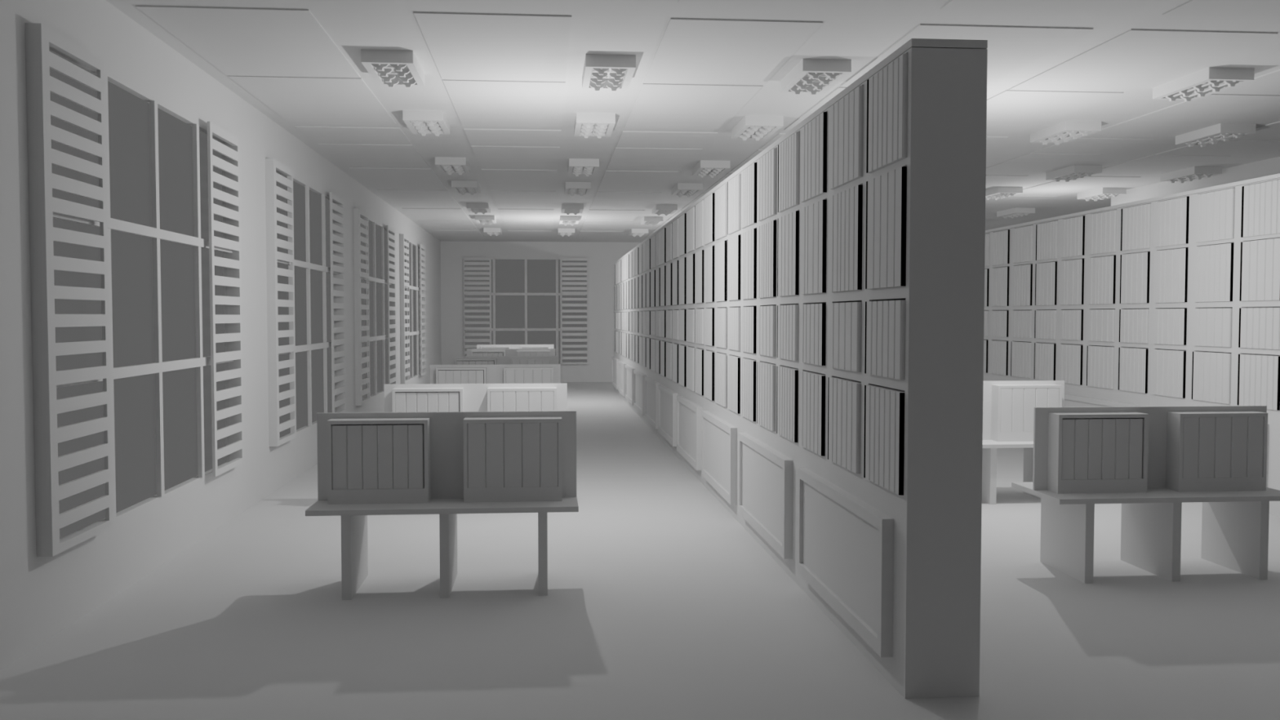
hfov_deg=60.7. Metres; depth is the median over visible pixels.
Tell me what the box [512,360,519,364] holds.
book
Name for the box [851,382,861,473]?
book
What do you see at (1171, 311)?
book
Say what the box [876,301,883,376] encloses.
book
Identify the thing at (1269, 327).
book
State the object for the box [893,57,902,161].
book
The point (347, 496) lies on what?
box
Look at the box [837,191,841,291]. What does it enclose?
book
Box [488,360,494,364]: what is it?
book
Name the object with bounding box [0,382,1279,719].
floor
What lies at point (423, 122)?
ceiling light
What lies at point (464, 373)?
book
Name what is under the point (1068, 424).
book
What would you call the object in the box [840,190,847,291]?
book
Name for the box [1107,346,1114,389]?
book
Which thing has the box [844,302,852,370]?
book
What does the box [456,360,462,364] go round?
book
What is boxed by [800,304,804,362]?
book
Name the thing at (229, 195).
louvered shutter
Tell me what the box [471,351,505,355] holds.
box
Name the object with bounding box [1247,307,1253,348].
book
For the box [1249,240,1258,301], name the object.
book
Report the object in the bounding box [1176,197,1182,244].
book
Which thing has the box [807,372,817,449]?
book
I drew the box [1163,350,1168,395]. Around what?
book
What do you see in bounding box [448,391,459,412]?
book
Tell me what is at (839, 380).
book
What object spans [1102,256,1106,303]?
book
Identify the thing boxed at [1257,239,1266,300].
book
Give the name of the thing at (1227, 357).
book
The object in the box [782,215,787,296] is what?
book
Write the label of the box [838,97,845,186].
book
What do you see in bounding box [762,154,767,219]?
book
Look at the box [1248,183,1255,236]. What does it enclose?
book
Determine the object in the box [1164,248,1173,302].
book
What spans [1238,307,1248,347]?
book
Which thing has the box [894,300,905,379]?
book
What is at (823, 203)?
book
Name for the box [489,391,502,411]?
book
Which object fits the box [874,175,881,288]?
book
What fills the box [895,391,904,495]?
book
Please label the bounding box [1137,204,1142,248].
book
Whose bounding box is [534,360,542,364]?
book
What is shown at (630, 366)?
bookcase
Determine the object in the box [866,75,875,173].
book
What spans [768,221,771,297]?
book
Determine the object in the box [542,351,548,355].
book
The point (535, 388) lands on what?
box
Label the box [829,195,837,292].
book
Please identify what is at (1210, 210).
book
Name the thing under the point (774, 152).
book
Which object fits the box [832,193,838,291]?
book
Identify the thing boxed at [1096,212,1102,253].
book
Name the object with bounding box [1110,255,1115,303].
book
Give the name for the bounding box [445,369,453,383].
book
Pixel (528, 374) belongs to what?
book
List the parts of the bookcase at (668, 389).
inset panel, cupboard door, shelf, shelf, shelf, shelf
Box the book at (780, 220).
[777,217,782,296]
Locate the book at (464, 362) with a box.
[462,360,469,364]
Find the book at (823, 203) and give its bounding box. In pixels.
[818,200,826,293]
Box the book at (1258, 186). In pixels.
[1254,182,1261,235]
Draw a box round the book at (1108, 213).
[1106,210,1111,253]
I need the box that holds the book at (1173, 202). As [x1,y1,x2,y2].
[1169,198,1177,245]
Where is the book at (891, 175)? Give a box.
[887,169,897,287]
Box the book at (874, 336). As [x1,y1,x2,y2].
[871,301,877,375]
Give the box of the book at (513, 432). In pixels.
[503,422,522,487]
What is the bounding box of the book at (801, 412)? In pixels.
[799,370,809,446]
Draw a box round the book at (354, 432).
[346,424,363,489]
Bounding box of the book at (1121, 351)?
[1118,347,1124,390]
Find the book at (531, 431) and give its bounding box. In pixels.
[521,422,540,487]
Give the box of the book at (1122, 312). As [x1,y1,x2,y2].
[1119,309,1125,342]
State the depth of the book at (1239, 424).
5.49 m
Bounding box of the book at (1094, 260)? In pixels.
[1091,257,1096,304]
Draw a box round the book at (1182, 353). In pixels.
[1178,351,1186,398]
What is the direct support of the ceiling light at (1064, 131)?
attached to the ceiling
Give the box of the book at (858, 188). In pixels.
[853,184,862,289]
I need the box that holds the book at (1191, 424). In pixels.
[1182,417,1199,478]
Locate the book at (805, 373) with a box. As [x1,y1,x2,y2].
[803,371,813,448]
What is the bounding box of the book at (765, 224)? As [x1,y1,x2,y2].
[764,223,766,297]
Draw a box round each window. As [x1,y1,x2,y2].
[53,73,233,519]
[277,176,339,433]
[360,217,391,398]
[404,240,422,379]
[465,258,586,364]
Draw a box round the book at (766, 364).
[764,363,773,428]
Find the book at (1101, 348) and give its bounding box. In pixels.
[1099,346,1114,387]
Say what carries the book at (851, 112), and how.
on the bookcase at (899, 576)
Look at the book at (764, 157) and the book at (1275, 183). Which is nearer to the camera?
the book at (764, 157)
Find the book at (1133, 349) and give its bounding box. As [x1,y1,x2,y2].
[1130,347,1148,391]
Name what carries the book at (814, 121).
on the bookcase at (899, 576)
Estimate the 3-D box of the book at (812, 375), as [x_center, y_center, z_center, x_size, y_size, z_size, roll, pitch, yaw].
[0.875,0.236,4.936,0.200,0.350,0.070,0,2,-5]
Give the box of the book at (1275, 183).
[1271,179,1278,234]
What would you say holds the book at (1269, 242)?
on the bookcase at (1273, 481)
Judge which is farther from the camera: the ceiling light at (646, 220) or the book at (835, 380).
the ceiling light at (646, 220)
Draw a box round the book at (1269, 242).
[1265,238,1274,300]
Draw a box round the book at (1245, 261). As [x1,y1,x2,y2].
[1239,240,1250,301]
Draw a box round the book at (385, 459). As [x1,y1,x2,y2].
[377,423,394,488]
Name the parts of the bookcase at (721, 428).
panel, inset panel, cupboard door, shelf, shelf, shelf, shelf, panel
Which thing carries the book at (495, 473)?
in the box at (504, 494)
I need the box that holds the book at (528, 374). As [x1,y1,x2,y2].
[524,369,533,383]
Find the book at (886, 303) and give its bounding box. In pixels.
[882,300,888,377]
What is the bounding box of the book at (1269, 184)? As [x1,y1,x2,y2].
[1265,181,1272,235]
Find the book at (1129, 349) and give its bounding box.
[1126,347,1131,391]
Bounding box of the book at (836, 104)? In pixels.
[833,101,839,187]
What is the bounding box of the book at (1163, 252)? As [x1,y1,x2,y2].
[1160,249,1165,302]
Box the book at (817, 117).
[815,115,822,195]
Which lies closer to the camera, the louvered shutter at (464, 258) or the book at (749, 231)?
the book at (749, 231)
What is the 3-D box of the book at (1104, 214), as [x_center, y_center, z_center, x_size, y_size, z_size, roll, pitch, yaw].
[4.024,-1.080,9.263,0.200,0.345,0.070,0,2,-5]
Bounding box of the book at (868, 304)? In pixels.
[864,301,872,374]
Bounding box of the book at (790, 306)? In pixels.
[789,304,792,359]
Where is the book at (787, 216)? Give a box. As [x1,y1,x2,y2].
[785,213,789,295]
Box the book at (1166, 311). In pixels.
[1162,308,1168,344]
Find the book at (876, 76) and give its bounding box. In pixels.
[873,72,881,170]
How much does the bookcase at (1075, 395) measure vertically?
2.219 m
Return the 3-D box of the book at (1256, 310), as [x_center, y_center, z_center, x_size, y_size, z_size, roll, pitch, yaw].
[4.200,-0.213,7.286,0.200,0.270,0.064,0,2,-5]
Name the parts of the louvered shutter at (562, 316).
rail, rail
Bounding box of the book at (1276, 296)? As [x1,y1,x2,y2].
[1272,237,1279,300]
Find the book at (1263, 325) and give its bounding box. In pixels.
[1259,307,1266,348]
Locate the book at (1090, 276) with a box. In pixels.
[1088,257,1092,304]
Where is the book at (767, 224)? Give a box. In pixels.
[766,222,768,297]
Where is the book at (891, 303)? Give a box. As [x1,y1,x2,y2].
[888,300,895,378]
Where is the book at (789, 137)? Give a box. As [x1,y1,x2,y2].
[788,135,793,208]
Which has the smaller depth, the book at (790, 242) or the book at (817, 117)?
the book at (817, 117)
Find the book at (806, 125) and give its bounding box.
[804,123,810,200]
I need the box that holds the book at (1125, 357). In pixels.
[1123,347,1127,391]
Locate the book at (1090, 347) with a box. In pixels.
[1086,345,1102,386]
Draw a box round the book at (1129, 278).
[1126,253,1132,303]
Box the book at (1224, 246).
[1219,243,1226,301]
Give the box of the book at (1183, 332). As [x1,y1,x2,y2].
[1179,308,1186,345]
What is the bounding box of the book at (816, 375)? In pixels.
[813,373,825,453]
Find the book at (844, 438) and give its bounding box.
[841,380,856,468]
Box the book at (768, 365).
[767,364,775,429]
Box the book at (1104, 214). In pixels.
[1101,211,1106,253]
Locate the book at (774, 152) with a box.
[771,147,777,215]
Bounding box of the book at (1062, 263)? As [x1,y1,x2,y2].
[1059,260,1065,305]
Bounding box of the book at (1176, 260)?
[1172,248,1180,302]
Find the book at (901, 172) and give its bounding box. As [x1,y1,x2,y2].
[894,166,906,286]
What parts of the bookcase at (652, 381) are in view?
inset panel, cupboard door, shelf, shelf, shelf, shelf, panel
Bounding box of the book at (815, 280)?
[813,201,818,293]
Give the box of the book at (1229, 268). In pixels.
[1226,243,1234,301]
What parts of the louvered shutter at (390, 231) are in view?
rail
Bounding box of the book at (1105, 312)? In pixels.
[1102,309,1108,341]
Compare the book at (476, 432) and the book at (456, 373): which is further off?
the book at (456, 373)
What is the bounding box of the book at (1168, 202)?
[1164,200,1170,245]
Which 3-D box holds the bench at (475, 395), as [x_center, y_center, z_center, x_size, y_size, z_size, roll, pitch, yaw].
[-1.113,0.581,7.445,1.234,0.838,0.542,0,2,-5]
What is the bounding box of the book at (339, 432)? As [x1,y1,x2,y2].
[331,424,347,489]
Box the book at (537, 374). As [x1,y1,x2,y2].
[533,369,542,383]
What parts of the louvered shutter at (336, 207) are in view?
rail, rail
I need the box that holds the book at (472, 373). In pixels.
[468,369,475,383]
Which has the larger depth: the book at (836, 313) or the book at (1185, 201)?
the book at (1185, 201)
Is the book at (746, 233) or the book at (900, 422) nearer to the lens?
the book at (900, 422)
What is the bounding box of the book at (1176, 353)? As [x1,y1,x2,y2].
[1173,350,1186,397]
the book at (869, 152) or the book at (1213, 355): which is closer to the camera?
the book at (869, 152)
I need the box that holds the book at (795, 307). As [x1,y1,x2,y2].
[792,304,798,360]
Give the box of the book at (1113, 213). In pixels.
[1110,209,1116,252]
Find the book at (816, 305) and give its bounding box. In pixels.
[814,303,818,364]
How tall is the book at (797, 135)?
0.345 m
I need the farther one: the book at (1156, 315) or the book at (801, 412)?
the book at (1156, 315)
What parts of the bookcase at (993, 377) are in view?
panel, shelf, shelf, shelf, shelf, shelf, panel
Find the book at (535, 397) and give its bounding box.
[528,391,541,411]
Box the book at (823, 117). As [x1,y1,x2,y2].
[819,111,826,194]
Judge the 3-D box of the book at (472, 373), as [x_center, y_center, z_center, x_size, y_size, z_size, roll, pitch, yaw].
[-1.578,0.246,10.307,0.069,0.300,0.090,0,2,-5]
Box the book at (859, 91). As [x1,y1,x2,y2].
[853,85,863,178]
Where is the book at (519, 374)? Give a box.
[515,369,524,383]
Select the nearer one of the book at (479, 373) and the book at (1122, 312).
the book at (1122, 312)
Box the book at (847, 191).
[844,188,849,290]
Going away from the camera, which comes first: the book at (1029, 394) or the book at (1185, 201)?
the book at (1029, 394)
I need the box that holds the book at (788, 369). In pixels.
[786,368,797,439]
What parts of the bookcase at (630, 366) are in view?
inset panel, cupboard door, shelf, shelf, shelf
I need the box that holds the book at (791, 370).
[790,368,798,441]
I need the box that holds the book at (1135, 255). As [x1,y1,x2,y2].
[1131,253,1137,303]
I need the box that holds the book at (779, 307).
[777,305,781,358]
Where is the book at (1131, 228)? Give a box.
[1129,206,1133,249]
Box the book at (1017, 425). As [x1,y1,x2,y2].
[1011,388,1024,431]
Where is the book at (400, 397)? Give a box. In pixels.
[395,391,406,412]
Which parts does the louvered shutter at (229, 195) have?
rail, rail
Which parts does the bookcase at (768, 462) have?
panel, inset panel, cupboard door, shelf, shelf, shelf, shelf, shelf, panel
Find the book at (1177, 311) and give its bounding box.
[1173,308,1180,344]
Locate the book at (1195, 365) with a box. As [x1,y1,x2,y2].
[1191,351,1199,399]
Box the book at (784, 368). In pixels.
[782,367,793,437]
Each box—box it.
[327,417,431,504]
[391,387,463,412]
[435,367,486,383]
[454,358,496,364]
[463,416,562,502]
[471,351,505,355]
[480,346,510,348]
[487,386,556,411]
[503,367,553,383]
[511,358,551,364]
[516,351,550,355]
[520,346,549,348]
[991,384,1062,441]
[1047,412,1148,493]
[1165,411,1267,492]
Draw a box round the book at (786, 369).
[784,368,787,438]
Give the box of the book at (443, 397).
[438,391,448,412]
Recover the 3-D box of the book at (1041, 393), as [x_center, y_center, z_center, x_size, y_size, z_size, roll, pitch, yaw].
[2.815,0.348,7.717,0.084,0.305,0.090,0,2,-5]
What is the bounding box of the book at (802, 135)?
[800,125,806,202]
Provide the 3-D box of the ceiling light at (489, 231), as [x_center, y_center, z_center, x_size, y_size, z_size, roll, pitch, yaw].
[-2.452,-2.133,18.242,0.278,0.095,0.592,0,2,-5]
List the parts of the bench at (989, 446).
leg panel, leg panel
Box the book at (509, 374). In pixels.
[505,369,515,383]
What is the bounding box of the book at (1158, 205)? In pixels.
[1155,201,1161,247]
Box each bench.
[305,410,578,599]
[384,382,567,412]
[429,364,560,383]
[449,355,557,364]
[466,348,555,355]
[476,344,553,348]
[982,380,1064,504]
[1011,405,1279,583]
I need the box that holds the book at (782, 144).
[781,141,786,211]
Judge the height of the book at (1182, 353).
0.350 m
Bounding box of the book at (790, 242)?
[788,212,792,295]
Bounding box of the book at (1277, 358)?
[1273,355,1279,410]
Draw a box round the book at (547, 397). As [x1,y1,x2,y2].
[541,391,554,411]
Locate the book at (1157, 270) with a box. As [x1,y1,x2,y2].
[1154,250,1161,302]
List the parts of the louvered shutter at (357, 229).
rail, rail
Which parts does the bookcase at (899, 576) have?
panel, inset panel, cupboard door, shelf, shelf, shelf, shelf, shelf, panel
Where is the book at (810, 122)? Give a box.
[808,120,813,199]
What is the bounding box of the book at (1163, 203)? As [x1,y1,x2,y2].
[1160,200,1166,246]
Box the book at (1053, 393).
[1047,387,1059,407]
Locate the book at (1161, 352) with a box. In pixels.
[1157,349,1178,395]
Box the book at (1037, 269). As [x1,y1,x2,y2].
[1035,263,1040,305]
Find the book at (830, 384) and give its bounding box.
[827,377,840,461]
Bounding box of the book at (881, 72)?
[877,68,884,168]
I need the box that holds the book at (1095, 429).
[1084,417,1102,479]
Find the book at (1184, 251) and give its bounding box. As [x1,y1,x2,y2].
[1179,248,1188,302]
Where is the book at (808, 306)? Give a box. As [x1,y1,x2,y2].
[806,303,810,363]
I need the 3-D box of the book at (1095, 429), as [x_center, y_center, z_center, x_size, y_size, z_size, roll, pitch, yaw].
[2.258,0.441,5.474,0.069,0.300,0.090,0,2,-5]
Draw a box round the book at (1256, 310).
[1253,307,1260,348]
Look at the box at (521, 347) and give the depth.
17.52 m
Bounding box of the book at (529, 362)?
[527,360,534,364]
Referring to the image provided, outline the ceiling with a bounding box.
[106,0,1279,242]
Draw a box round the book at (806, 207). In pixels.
[804,205,808,293]
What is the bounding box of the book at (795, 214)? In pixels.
[791,210,799,295]
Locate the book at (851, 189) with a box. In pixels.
[848,186,857,290]
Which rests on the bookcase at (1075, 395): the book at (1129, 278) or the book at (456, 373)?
the book at (1129, 278)
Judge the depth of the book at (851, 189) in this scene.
4.28 m
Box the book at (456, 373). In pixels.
[453,369,461,383]
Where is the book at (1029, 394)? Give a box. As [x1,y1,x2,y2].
[1023,387,1035,431]
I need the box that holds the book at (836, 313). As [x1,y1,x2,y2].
[833,302,839,368]
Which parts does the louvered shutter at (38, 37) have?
rail, rail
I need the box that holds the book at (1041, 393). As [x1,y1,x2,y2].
[1035,387,1047,407]
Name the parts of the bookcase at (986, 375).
panel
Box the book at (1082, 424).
[1071,417,1088,479]
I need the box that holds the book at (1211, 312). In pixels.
[1206,308,1215,346]
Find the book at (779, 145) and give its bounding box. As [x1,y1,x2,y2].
[777,142,782,212]
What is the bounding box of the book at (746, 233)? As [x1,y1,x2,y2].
[745,231,748,298]
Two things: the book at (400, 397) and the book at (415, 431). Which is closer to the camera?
the book at (415, 431)
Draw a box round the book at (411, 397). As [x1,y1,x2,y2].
[405,391,417,412]
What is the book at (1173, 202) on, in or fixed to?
on the bookcase at (1273, 481)
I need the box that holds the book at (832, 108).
[830,104,836,189]
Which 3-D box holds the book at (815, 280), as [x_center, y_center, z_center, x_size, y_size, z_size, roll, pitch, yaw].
[0.879,-0.497,4.859,0.200,0.401,0.089,0,2,-5]
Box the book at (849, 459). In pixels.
[846,381,860,471]
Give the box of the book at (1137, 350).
[1134,348,1139,392]
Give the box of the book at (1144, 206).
[1141,204,1146,248]
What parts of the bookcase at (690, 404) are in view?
panel, inset panel, cupboard door, shelf, shelf, shelf, shelf, panel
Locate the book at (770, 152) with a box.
[768,150,773,217]
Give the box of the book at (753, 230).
[751,228,756,298]
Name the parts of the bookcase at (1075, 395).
panel, inset panel, cupboard door, shelf, shelf, shelf, shelf, shelf, panel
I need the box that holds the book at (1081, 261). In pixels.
[1077,258,1084,304]
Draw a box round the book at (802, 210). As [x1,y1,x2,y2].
[800,207,807,294]
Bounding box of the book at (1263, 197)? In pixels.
[1259,182,1266,235]
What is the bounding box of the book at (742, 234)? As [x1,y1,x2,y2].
[741,232,743,299]
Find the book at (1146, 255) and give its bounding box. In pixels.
[1142,252,1150,302]
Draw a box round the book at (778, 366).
[776,365,786,435]
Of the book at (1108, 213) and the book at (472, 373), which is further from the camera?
the book at (472, 373)
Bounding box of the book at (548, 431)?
[540,422,558,487]
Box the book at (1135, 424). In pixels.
[1127,417,1142,479]
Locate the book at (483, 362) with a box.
[481,360,488,364]
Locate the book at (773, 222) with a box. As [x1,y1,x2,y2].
[771,220,776,297]
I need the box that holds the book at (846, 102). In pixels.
[844,93,851,183]
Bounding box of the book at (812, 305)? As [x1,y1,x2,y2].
[810,303,814,364]
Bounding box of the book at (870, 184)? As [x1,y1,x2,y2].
[865,178,876,288]
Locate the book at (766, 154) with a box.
[765,152,768,217]
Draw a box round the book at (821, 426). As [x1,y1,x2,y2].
[817,374,825,456]
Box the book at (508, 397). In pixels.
[502,391,515,411]
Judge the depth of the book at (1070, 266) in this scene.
9.84 m
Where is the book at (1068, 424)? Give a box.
[1061,417,1075,479]
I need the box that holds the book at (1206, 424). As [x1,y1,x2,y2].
[1198,417,1215,478]
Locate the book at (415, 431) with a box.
[408,423,424,488]
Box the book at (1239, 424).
[1230,417,1247,477]
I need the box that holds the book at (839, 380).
[836,378,853,466]
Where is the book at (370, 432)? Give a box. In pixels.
[362,424,377,488]
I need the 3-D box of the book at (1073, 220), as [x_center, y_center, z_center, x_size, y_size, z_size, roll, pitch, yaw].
[3.977,-1.101,9.793,0.200,0.345,0.083,0,2,-5]
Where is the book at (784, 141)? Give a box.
[783,139,787,209]
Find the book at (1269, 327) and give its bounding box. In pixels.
[1266,307,1274,349]
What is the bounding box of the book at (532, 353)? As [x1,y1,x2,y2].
[530,351,536,355]
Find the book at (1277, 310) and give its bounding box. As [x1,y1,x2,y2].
[1272,307,1279,349]
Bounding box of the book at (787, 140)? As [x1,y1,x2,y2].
[786,137,790,208]
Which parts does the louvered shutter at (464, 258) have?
rail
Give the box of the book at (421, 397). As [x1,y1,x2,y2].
[416,391,427,412]
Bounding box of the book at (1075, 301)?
[1072,259,1078,304]
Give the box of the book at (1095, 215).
[1092,213,1097,253]
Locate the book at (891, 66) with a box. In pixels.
[887,61,896,164]
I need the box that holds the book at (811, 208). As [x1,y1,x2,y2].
[808,204,817,293]
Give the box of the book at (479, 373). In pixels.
[475,369,484,383]
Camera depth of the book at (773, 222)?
5.75 m
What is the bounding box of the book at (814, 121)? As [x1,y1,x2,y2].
[811,117,817,197]
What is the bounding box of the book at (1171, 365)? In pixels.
[1168,350,1173,396]
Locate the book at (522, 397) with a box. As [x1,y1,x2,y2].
[515,391,528,411]
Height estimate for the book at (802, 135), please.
0.345 m
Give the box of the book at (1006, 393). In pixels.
[1000,388,1012,431]
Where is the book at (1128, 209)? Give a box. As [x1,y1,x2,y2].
[1125,207,1130,250]
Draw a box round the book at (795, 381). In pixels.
[792,369,798,442]
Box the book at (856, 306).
[851,302,862,372]
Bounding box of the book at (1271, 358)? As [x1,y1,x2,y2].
[1266,355,1274,409]
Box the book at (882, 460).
[879,388,895,487]
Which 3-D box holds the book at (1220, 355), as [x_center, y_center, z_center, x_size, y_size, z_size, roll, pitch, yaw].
[4.166,0.126,7.683,0.200,0.350,0.069,0,2,-5]
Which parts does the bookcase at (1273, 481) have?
panel, shelf, shelf, shelf, shelf, shelf, cupboard door, panel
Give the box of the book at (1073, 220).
[1071,217,1075,256]
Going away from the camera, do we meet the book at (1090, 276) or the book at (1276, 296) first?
the book at (1276, 296)
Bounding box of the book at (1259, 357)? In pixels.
[1255,355,1262,405]
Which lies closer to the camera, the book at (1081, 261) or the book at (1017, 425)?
the book at (1017, 425)
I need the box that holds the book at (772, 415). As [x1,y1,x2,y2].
[769,364,775,431]
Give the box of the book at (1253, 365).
[1249,354,1271,405]
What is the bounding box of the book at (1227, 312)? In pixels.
[1222,307,1232,346]
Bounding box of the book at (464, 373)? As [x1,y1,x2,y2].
[461,369,468,383]
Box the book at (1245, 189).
[1240,185,1249,237]
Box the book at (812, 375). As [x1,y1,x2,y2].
[810,373,821,452]
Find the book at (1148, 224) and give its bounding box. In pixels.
[1145,203,1151,248]
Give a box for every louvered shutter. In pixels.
[25,22,113,556]
[206,121,244,476]
[265,158,296,446]
[328,191,346,413]
[353,208,370,405]
[386,225,395,384]
[399,234,410,383]
[418,244,426,375]
[463,257,491,355]
[560,257,587,364]
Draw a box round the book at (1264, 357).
[1261,355,1279,407]
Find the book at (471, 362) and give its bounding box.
[469,360,475,364]
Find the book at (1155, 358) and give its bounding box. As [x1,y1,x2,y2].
[1152,349,1158,395]
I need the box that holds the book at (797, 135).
[794,131,799,205]
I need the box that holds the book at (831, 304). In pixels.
[828,302,834,367]
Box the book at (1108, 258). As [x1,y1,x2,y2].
[1106,255,1111,303]
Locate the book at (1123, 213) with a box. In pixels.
[1120,208,1126,250]
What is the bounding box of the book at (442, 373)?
[438,369,446,383]
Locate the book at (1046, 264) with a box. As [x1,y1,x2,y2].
[1043,262,1048,305]
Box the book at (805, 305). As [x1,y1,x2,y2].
[803,304,806,362]
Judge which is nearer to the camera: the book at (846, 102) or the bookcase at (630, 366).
the book at (846, 102)
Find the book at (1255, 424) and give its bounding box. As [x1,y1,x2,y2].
[1246,416,1263,477]
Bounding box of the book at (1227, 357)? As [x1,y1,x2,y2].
[1222,353,1231,404]
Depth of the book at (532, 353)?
15.22 m
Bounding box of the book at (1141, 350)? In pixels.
[1138,348,1143,392]
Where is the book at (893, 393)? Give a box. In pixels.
[889,390,904,493]
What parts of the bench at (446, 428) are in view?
leg panel, leg panel, leg panel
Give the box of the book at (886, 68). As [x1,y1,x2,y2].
[882,65,890,166]
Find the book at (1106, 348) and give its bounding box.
[1103,346,1108,388]
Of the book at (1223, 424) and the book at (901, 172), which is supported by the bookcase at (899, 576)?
the book at (901, 172)
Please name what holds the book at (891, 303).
on the bookcase at (899, 576)
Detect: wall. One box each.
[0,0,441,670]
[440,240,640,382]
[1111,156,1279,205]
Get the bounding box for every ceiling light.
[360,48,425,88]
[402,110,449,136]
[435,156,470,175]
[451,180,480,195]
[466,202,490,213]
[475,214,496,224]
[483,227,502,235]
[557,228,574,236]
[559,215,579,225]
[561,203,583,214]
[564,182,591,195]
[567,158,599,176]
[573,112,615,138]
[582,53,635,91]
[628,228,648,236]
[640,216,662,226]
[651,204,677,215]
[671,182,702,197]
[692,160,729,177]
[731,115,783,141]
[780,58,851,95]
[985,186,1022,199]
[996,207,1035,218]
[1030,120,1101,145]
[1045,164,1102,182]
[1077,187,1126,200]
[1152,66,1254,102]
[1160,166,1222,182]
[1175,123,1255,146]
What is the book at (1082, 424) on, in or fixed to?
in the box at (1055, 483)
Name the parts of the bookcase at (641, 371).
inset panel, cupboard door, shelf, shelf, shelf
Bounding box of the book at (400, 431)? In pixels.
[392,423,408,488]
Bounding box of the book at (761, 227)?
[760,225,762,297]
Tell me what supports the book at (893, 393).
on the bookcase at (899, 576)
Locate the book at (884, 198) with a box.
[880,173,888,288]
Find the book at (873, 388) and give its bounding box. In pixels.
[870,386,884,482]
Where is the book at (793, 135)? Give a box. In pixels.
[791,133,795,206]
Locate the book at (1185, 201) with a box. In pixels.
[1181,196,1189,244]
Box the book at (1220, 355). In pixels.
[1216,352,1231,403]
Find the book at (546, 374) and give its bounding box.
[542,369,551,383]
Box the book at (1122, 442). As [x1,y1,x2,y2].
[1113,417,1129,479]
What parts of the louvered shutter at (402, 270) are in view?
rail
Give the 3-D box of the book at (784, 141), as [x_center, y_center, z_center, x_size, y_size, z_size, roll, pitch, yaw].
[0.824,-0.927,5.478,0.200,0.345,0.054,0,2,-5]
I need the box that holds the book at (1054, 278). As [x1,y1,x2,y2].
[1051,262,1057,305]
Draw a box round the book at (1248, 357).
[1244,354,1257,405]
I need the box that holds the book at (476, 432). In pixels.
[466,422,485,488]
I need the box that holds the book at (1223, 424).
[1213,417,1231,477]
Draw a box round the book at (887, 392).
[884,389,899,489]
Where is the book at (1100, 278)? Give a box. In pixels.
[1098,256,1102,304]
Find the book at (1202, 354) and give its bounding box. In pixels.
[1198,351,1204,400]
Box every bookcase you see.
[612,259,619,395]
[617,253,626,403]
[625,246,635,413]
[633,238,647,424]
[644,227,661,439]
[658,213,679,458]
[676,194,705,485]
[701,166,742,523]
[737,121,801,585]
[796,38,987,698]
[983,229,991,381]
[988,216,1059,381]
[1057,197,1153,407]
[1149,173,1279,516]
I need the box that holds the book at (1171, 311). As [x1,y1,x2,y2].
[1168,308,1174,344]
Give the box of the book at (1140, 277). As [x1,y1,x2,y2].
[1137,252,1142,303]
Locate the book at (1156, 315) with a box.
[1153,308,1159,343]
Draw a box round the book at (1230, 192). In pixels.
[1226,187,1235,239]
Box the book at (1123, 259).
[1120,253,1127,303]
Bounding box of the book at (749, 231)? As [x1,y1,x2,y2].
[748,229,751,298]
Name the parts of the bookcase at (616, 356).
inset panel, cupboard door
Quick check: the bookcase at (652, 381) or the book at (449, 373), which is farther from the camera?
the bookcase at (652, 381)
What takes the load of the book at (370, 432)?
in the box at (347, 496)
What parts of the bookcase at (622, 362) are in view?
inset panel, cupboard door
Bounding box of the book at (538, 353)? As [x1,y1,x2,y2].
[536,351,542,355]
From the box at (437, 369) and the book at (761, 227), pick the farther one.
the box at (437, 369)
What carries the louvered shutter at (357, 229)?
attached to the window at (374, 279)
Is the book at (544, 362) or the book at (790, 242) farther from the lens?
the book at (544, 362)
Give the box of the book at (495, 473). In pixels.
[485,422,504,487]
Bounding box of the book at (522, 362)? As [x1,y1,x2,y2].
[520,360,527,364]
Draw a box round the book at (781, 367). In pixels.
[779,366,790,435]
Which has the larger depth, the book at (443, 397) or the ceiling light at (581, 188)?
the ceiling light at (581, 188)
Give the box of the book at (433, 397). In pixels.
[426,391,438,412]
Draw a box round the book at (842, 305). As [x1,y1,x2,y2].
[839,302,845,369]
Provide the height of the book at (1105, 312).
0.270 m
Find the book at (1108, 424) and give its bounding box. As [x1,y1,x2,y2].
[1098,417,1115,479]
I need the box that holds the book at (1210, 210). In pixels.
[1206,191,1214,241]
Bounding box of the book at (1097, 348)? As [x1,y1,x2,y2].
[1094,346,1099,386]
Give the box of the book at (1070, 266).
[1067,259,1073,304]
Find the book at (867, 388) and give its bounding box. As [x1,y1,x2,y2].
[863,385,879,479]
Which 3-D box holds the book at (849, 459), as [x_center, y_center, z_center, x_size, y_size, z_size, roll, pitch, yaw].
[0.928,0.261,4.338,0.200,0.350,0.069,0,2,-5]
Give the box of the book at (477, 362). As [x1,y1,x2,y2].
[475,360,481,364]
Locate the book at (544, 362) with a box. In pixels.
[542,360,550,364]
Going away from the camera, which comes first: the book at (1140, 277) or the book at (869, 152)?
the book at (869, 152)
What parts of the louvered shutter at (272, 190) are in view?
rail, rail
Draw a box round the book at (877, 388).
[875,386,892,484]
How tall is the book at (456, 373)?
0.300 m
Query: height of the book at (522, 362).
0.305 m
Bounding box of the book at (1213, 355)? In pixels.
[1209,352,1217,402]
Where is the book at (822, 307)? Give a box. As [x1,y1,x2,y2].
[818,303,826,365]
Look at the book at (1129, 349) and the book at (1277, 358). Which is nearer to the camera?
the book at (1277, 358)
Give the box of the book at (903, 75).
[898,53,907,159]
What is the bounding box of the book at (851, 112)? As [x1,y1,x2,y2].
[848,89,857,181]
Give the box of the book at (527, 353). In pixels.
[524,351,530,355]
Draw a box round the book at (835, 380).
[832,377,844,463]
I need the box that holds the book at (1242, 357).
[1237,354,1245,405]

